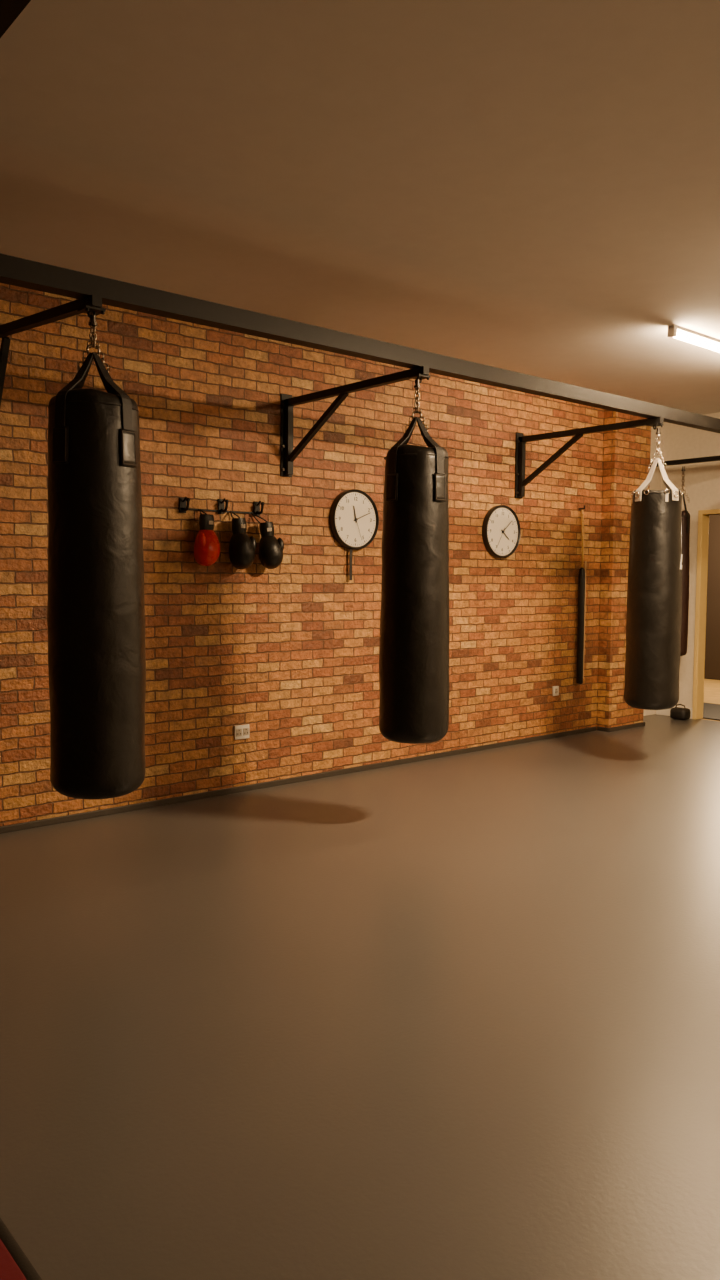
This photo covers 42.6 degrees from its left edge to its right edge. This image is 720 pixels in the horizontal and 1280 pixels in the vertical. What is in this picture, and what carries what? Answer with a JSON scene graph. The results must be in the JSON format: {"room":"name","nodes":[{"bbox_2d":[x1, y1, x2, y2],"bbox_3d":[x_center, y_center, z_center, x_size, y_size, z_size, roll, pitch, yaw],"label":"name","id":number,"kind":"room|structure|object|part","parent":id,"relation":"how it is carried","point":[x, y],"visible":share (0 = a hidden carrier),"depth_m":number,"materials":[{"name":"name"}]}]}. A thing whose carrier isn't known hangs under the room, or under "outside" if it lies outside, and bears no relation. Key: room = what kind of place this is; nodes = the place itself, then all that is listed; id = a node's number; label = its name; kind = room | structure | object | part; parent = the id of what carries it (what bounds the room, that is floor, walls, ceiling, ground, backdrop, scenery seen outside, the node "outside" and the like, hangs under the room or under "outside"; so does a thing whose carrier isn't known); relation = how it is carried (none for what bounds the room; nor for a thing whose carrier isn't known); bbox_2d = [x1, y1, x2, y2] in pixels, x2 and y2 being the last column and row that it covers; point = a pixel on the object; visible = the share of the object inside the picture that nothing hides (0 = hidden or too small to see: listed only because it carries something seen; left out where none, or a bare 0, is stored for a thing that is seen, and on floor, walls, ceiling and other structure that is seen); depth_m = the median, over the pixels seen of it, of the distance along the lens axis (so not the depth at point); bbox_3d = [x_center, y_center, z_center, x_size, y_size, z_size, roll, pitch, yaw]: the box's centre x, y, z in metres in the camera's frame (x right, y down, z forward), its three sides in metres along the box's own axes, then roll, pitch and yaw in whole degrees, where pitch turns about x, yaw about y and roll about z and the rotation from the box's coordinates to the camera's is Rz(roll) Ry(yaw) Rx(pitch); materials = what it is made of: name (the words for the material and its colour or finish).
{"room":"exercise studio","nodes":[
{"label":"exercise studio","id":0,"kind":"room"},
{"bbox_2d":[0,283,603,825],"bbox_3d":[-1.689,-0.440,4.816,9.720,2.810,0.200,-3,5,-40],"label":"wall","id":1,"kind":"structure","parent":0,"point":[289,652],"depth_m":5.69,"materials":[{"name":"orange brick"}]},
{"bbox_2d":[0,295,105,405],"bbox_3d":[-1.418,-1.204,4.053,0.080,0.600,1.226,-3,5,-40],"label":"wall bracket","id":2,"kind":"object","parent":1,"relation":"attached to","point":[92,304],"visible":1,"depth_m":3.95,"materials":[{"name":"black metal"}]},
{"bbox_3d":[-1.412,-1.398,4.034,0.040,0.140,1.211,-3,5,-40],"label":"arm","id":3,"kind":"part","parent":2,"relation":"part of","materials":[{"name":"black paint"}]},
{"bbox_3d":[-1.053,-1.279,3.620,0.080,0.038,0.080,-3,5,-40],"label":"hanger plate","id":4,"kind":"part","parent":2,"relation":"part of","materials":[{"name":"black paint"}]},
{"bbox_2d":[47,314,145,798],"bbox_3d":[-1.054,-0.324,3.689,0.379,1.907,0.378,-3,5,-40],"label":"bag","id":5,"kind":"object","parent":2,"relation":"hanging from","point":[96,607],"visible":1,"depth_m":3.55,"materials":[{"name":"black leather"}]},
{"bbox_3d":[-1.078,-1.120,3.626,0.057,0.158,0.023,-1,4,-16],"label":"chain","id":6,"kind":"part","parent":5,"relation":"part of","materials":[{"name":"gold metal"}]},
{"bbox_3d":[-1.050,-1.207,3.628,0.026,0.115,0.026,0,4,0],"label":"chain","id":7,"kind":"part","parent":5,"relation":"part of","materials":[{"name":"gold metal"}]},
{"bbox_3d":[-1.022,-1.121,3.642,0.057,0.158,0.023,-1,4,-16],"label":"chain","id":8,"kind":"part","parent":5,"relation":"part of","materials":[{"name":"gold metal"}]},
{"bbox_2d":[178,497,263,515],"bbox_3d":[-0.791,-0.779,5.378,0.560,0.096,0.080,-3,5,-40],"label":"hook rail","id":9,"kind":"object","parent":1,"relation":"attached to","point":[222,503],"visible":1,"depth_m":5.39,"materials":[{"name":"black metal"}]},
{"bbox_2d":[194,509,219,565],"bbox_3d":[-0.872,-0.584,5.253,0.152,0.329,0.155,-1,4,-21],"label":"glove","id":10,"kind":"object","parent":9,"relation":"hanging from","point":[207,545],"visible":1,"depth_m":5.21,"materials":[{"name":"red leather"}]},
{"bbox_3d":[-0.813,-0.755,5.405,0.560,0.010,0.012,-3,5,-40],"label":"rail","id":11,"kind":"part","parent":9,"relation":"part of","materials":[{"name":"black metal"}]},
{"bbox_2d":[229,511,255,569],"bbox_3d":[-0.688,-0.585,5.406,0.162,0.344,0.149,0,4,-12],"label":"glove","id":12,"kind":"object","parent":9,"relation":"hanging from","point":[242,547],"visible":1,"depth_m":5.36,"materials":[{"name":"black leather"}]},
{"bbox_2d":[251,513,283,568],"bbox_3d":[-0.545,-0.593,5.526,0.177,0.337,0.134,-2,4,-26],"label":"glove","id":13,"kind":"object","parent":9,"relation":"hanging from","point":[270,550],"visible":1,"depth_m":5.49,"materials":[{"name":"black leather"}]},
{"bbox_2d":[234,724,248,739],"bbox_3d":[-0.714,0.556,5.583,0.105,0.085,0.016,-3,5,-40],"label":"wall socket","id":14,"kind":"object","parent":1,"relation":"attached to","point":[240,731],"visible":1,"depth_m":5.58,"materials":[{"name":"beige plastic"}]},
{"bbox_2d":[0,726,596,833],"bbox_3d":[-1.612,0.950,4.841,9.600,0.034,0.016,-3,5,-40],"label":"baseboard","id":15,"kind":"structure","parent":1,"relation":"attached to","point":[79,816],"depth_m":5.68,"materials":[{"name":"grey"}]},
{"bbox_2d":[329,489,378,579],"bbox_3d":[-0.035,-0.689,6.054,0.394,0.594,0.047,-3,5,-40],"label":"wall clock","id":16,"kind":"object","parent":1,"relation":"attached to","point":[353,516],"visible":1,"depth_m":6.03,"materials":[{"name":"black plastic"}]},
{"bbox_2d":[280,366,429,476],"bbox_3d":[-0.059,-1.224,5.218,0.080,0.500,1.226,-3,5,-40],"label":"wall bracket","id":17,"kind":"object","parent":1,"relation":"attached to","point":[288,455],"visible":1,"depth_m":5.44,"materials":[{"name":"black metal"}]},
{"bbox_3d":[-0.440,-1.256,5.663,0.080,0.500,0.052,-3,5,-40],"label":"post","id":18,"kind":"part","parent":17,"relation":"part of","materials":[{"name":"black metal"}]},
{"bbox_3d":[-0.053,-1.418,5.199,0.040,0.040,1.211,-3,5,-40],"label":"arm","id":19,"kind":"part","parent":17,"relation":"part of","materials":[{"name":"black paint"}]},
{"bbox_2d":[379,380,449,743],"bbox_3d":[0.291,-0.403,4.836,0.373,1.887,0.374,-3,5,-40],"label":"bag","id":20,"kind":"object","parent":17,"relation":"hanging from","point":[414,615],"visible":1,"depth_m":4.70,"materials":[{"name":"black leather"}]},
{"bbox_3d":[0.265,-1.145,4.788,0.057,0.158,0.023,1,4,3],"label":"chain","id":21,"kind":"part","parent":20,"relation":"part of","materials":[{"name":"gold metal"}]},
{"bbox_3d":[0.295,-1.253,4.779,0.026,0.160,0.026,2,4,20],"label":"chain","id":22,"kind":"part","parent":20,"relation":"part of","materials":[{"name":"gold metal"}]},
{"bbox_3d":[0.324,-1.144,4.784,0.057,0.158,0.023,1,4,3],"label":"chain","id":23,"kind":"part","parent":20,"relation":"part of","materials":[{"name":"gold metal"}]},
{"bbox_3d":[0.307,-1.349,4.782,0.080,0.038,0.080,-3,5,-40],"label":"hanger plate","id":24,"kind":"part","parent":17,"relation":"part of","materials":[{"name":"black paint"}]},
{"bbox_2d":[482,505,520,557],"bbox_3d":[1.075,-0.821,6.997,0.400,0.400,0.047,-3,5,-40],"label":"wall clock","id":25,"kind":"object","parent":1,"relation":"attached to","point":[501,530],"visible":1,"depth_m":6.98,"materials":[{"name":"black plastic"}]},
{"bbox_2d":[552,686,558,695],"bbox_3d":[1.604,0.417,7.561,0.075,0.080,0.016,-3,5,-40],"label":"wall socket","id":26,"kind":"object","parent":1,"relation":"attached to","point":[555,689],"visible":1,"depth_m":7.55,"materials":[{"name":"beige plastic"}]},
{"bbox_2d":[576,505,585,683],"bbox_3d":[1.834,-0.372,7.658,0.074,1.475,0.057,2,4,17],"label":"stick","id":27,"kind":"object","parent":1,"relation":"hanging from","point":[582,572],"visible":1,"depth_m":7.65,"materials":[{"name":"black plastic"}]},
{"bbox_3d":[1.840,-0.831,7.628,0.028,0.486,0.032,-3,5,-40],"label":"cord","id":28,"kind":"part","parent":27,"relation":"part of","materials":[{"name":"brown fabric"}]},
{"bbox_3d":[1.869,-0.166,7.685,0.011,0.980,0.012,-3,5,-40],"label":"wood rod","id":29,"kind":"part","parent":27,"relation":"part of","materials":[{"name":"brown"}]},
{"bbox_2d":[514,417,663,498],"bbox_3d":[1.620,-1.310,6.652,0.080,0.500,1.226,-3,5,-40],"label":"wall bracket","id":30,"kind":"object","parent":1,"relation":"attached to","point":[521,482],"visible":1,"depth_m":6.86,"materials":[{"name":"black metal"}]},
{"bbox_3d":[1.239,-1.343,7.097,0.080,0.500,0.052,-3,5,-40],"label":"post","id":31,"kind":"part","parent":30,"relation":"part of","materials":[{"name":"black metal"}]},
{"bbox_3d":[1.626,-1.505,6.633,0.040,0.040,1.211,-3,5,-40],"label":"arm","id":32,"kind":"part","parent":30,"relation":"part of","materials":[{"name":"black paint"}]},
{"bbox_2d":[624,428,682,709],"bbox_3d":[2.015,-0.479,6.311,0.379,1.912,0.376,-3,5,-40],"label":"bag","id":33,"kind":"object","parent":30,"relation":"hanging from","point":[654,585],"visible":1,"depth_m":6.18,"materials":[{"name":"black leather"}]},
{"bbox_3d":[1.991,-1.224,6.269,0.057,0.158,0.023,2,4,18],"label":"chain","id":34,"kind":"part","parent":33,"relation":"part of","materials":[{"name":"silver metal"}]},
{"bbox_3d":[2.020,-1.337,6.253,0.026,0.170,0.026,3,5,34],"label":"chain","id":35,"kind":"part","parent":33,"relation":"part of","materials":[{"name":"silver metal"}]},
{"bbox_3d":[1.986,-1.435,6.217,0.080,0.038,0.080,-3,5,-40],"label":"hanger plate","id":36,"kind":"part","parent":30,"relation":"part of","materials":[{"name":"black paint"}]},
{"bbox_2d":[0,714,719,1279],"bbox_3d":[1.389,1.207,2.299,11.000,0.100,8.600,-3,5,-40],"label":"floor","id":37,"kind":"structure","parent":0,"point":[453,1017],"depth_m":2.69,"materials":[{"name":"rubber"}]},
{"bbox_2d":[0,1218,41,1279],"bbox_3d":[-1.024,1.234,0.626,2.040,0.040,2.540,-3,5,-40],"label":"mat","id":38,"kind":"object","parent":37,"relation":"on","point":[14,1264],"visible":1,"depth_m":1.70,"materials":[{"name":"red plastic"}]},
{"bbox_2d":[670,704,690,719],"bbox_3d":[2.988,0.667,8.607,0.130,0.143,0.160,-3,5,-40],"label":"bag","id":39,"kind":"object","parent":37,"relation":"on","point":[679,713],"visible":0.99,"depth_m":8.56,"materials":[{"name":"black leather"}]},
{"bbox_2d":[0,0,719,414],"bbox_3d":[1.407,-1.697,2.103,11.000,0.100,8.600,-3,5,-40],"label":"ceiling","id":40,"kind":"structure","parent":0,"point":[529,187],"depth_m":3.40,"materials":[{"name":"paint"}]},
{"bbox_2d":[0,0,30,37],"bbox_3d":[0.173,-1.490,0.901,0.200,0.167,8.000,-3,5,-40],"label":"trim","id":41,"kind":"structure","parent":40,"relation":"attached to","point":[10,10],"depth_m":2.20,"materials":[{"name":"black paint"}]},
{"bbox_2d":[0,253,719,432],"bbox_3d":[0.118,-1.438,4.613,9.600,0.080,0.080,-3,5,-40],"label":"steel beam","id":42,"kind":"structure","parent":40,"relation":"attached to","point":[15,271],"depth_m":4.24,"materials":[{"name":"black metal"}]},
{"bbox_2d":[667,324,719,351],"bbox_3d":[2.340,-1.863,5.900,1.300,0.068,0.045,-3,5,-40],"label":"ceiling lamp","id":43,"kind":"object","parent":40,"relation":"attached to","point":[673,331],"visible":1,"depth_m":5.62,"materials":[{"name":"beige plastic"}]},
{"bbox_2d":[597,409,650,727],"bbox_3d":[2.228,-0.637,8.085,0.530,2.810,0.320,-3,5,-40],"label":"wall pier","id":44,"kind":"object","parent":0,"point":[626,452],"visible":0.36,"depth_m":7.87,"materials":[{"name":"orange brick"}]},
{"bbox_2d":[597,722,644,731],"bbox_3d":[2.292,0.755,8.088,0.556,0.034,0.121,-3,5,-40],"label":"baseboard","id":45,"kind":"object","parent":44,"relation":"attached to","point":[640,724],"visible":1,"depth_m":7.97,"materials":[{"name":"grey"}]},
{"bbox_2d":[643,422,663,715],"bbox_3d":[2.574,-0.673,8.656,0.740,2.810,0.100,-3,5,-40],"label":"wall","id":46,"kind":"structure","parent":0,"point":[656,483],"depth_m":8.72,"materials":[{"name":"beige paint"}]},
{"bbox_2d":[650,455,719,466],"bbox_3d":[3.152,-1.574,8.079,0.080,0.078,1.426,-3,5,-40],"label":"wall bracket","id":47,"kind":"object","parent":46,"relation":"attached to","point":[710,458],"visible":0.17,"depth_m":8.26,"materials":[{"name":"black metal"}]},
{"bbox_2d":[680,466,689,655],"bbox_3d":[2.922,-0.710,8.403,0.159,1.722,0.160,0,4,-6],"label":"bag","id":48,"kind":"object","parent":47,"relation":"hanging from","point":[685,516],"visible":0.59,"depth_m":8.34,"materials":[{"name":"brown leather"}]},
{"bbox_3d":[2.925,-1.453,8.352,0.026,0.210,0.026,3,5,35],"label":"chain","id":49,"kind":"part","parent":48,"relation":"part of","materials":[{"name":"black metal"}]},
{"bbox_2d":[662,412,719,707],"bbox_3d":[5.576,-0.460,5.771,0.100,2.810,8.400,-3,5,-40],"label":"wall","id":50,"kind":"structure","parent":0,"point":[702,480],"depth_m":8.58,"materials":[{"name":"beige paint"}]},
{"bbox_2d":[656,706,691,718],"bbox_3d":[2.988,0.679,8.779,0.016,0.100,0.380,-3,5,-40],"label":"baseboard","id":51,"kind":"structure","parent":50,"relation":"attached to","point":[666,712],"depth_m":8.83,"materials":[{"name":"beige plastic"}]},
{"bbox_2d":[692,509,719,718],"bbox_3d":[3.507,-0.201,8.208,0.130,1.940,1.065,-3,5,-40],"label":"trim","id":52,"kind":"structure","parent":50,"relation":"attached to","point":[703,520],"depth_m":8.57,"materials":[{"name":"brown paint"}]},
{"bbox_2d":[701,679,719,721],"bbox_3d":[4.556,0.735,9.733,3.360,0.100,5.000,-3,5,-40],"label":"floor","id":53,"kind":"structure","parent":0,"point":[711,686],"depth_m":10.86,"materials":[{"name":"beige wood"}]},
{"bbox_2d":[703,702,719,720],"bbox_3d":[3.715,0.726,8.945,1.000,0.012,1.500,-3,5,-40],"label":"door mat","id":54,"kind":"object","parent":53,"relation":"on","point":[711,711],"visible":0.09,"depth_m":9.12,"materials":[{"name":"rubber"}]},
{"bbox_2d":[704,515,719,678],"bbox_3d":[5.856,-0.793,10.738,0.100,2.810,5.000,-3,5,-40],"label":"wall","id":55,"kind":"structure","parent":0,"point":[712,640],"depth_m":12.11,"materials":[{"name":"brown"}]}
]}

